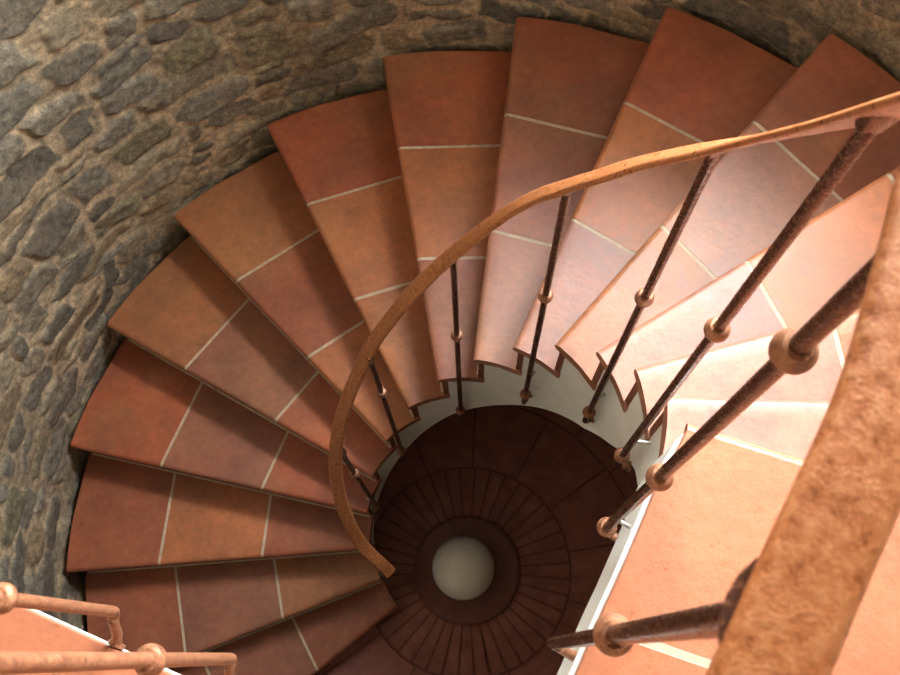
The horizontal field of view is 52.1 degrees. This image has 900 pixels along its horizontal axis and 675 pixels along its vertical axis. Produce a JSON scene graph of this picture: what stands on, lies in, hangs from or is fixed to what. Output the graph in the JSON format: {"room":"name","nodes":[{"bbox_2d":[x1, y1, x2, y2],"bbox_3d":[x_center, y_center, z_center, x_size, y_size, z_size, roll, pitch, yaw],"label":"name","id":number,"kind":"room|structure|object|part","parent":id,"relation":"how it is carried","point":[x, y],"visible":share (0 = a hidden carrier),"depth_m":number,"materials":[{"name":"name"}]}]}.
{"room":"spiral staircase","nodes":[
{"label":"spiral staircase","id":0,"kind":"room"},
{"bbox_2d":[0,0,899,631],"bbox_3d":[0.003,0.025,1.280,2.940,5.425,2.943,-4,71,0],"label":"wall","id":1,"kind":"structure","parent":0,"point":[116,116],"depth_m":2.79,"materials":[{"name":"stone"}]},
{"bbox_2d":[0,423,899,674],"bbox_3d":[-0.072,0.771,1.160,2.832,0.180,1.365,3,71,2],"label":"floor","id":2,"kind":"structure","parent":0,"point":[686,544],"depth_m":1.22,"materials":[{"name":"tile"}]},
{"bbox_2d":[314,405,637,674],"bbox_3d":[0.064,0.902,3.835,3.500,0.080,3.500,-4,71,0],"label":"floor","id":3,"kind":"structure","parent":0,"point":[545,479],"depth_m":3.83,"materials":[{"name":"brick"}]},
{"bbox_2d":[414,516,519,624],"bbox_3d":[0.067,0.909,3.650,0.436,0.264,0.436,-4,71,0],"label":"medallion","id":4,"kind":"object","parent":3,"relation":"on","point":[467,568],"visible":1,"depth_m":3.72,"materials":[{"name":"glass"}]},
{"bbox_3d":[0.053,0.910,3.641,0.248,0.248,0.248,-4,71,0],"label":"globe","id":5,"kind":"part","parent":4,"relation":"part of","materials":[{"name":"white glass"}]},
{"bbox_2d":[67,7,899,674],"bbox_3d":[0.013,0.177,2.671,2.856,2.594,2.241,-4,71,0],"label":"staircase","id":6,"kind":"structure","parent":3,"relation":"on","point":[205,512],"depth_m":2.85,"materials":[{"name":"tile"}]},
{"bbox_2d":[0,92,899,674],"bbox_3d":[-0.433,0.133,1.909,1.563,3.009,0.881,24,73,9],"label":"railing","id":7,"kind":"object","parent":6,"relation":"attached to","point":[793,609],"visible":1,"depth_m":0.52,"materials":[{"name":"metal"}]},
{"bbox_3d":[-0.440,0.052,1.687,1.575,2.538,0.851,22,73,9],"label":"handrail","id":8,"kind":"part","parent":7,"relation":"part of","materials":[{"name":"brown wood"}]},
{"bbox_2d":[624,478,644,519],"bbox_3d":[0.301,0.304,1.441,0.054,0.385,0.252,27,74,10],"label":"trim","id":9,"kind":"structure","parent":6,"relation":"attached to","point":[642,481],"depth_m":1.62,"materials":[{"name":"white paint"}]}
]}

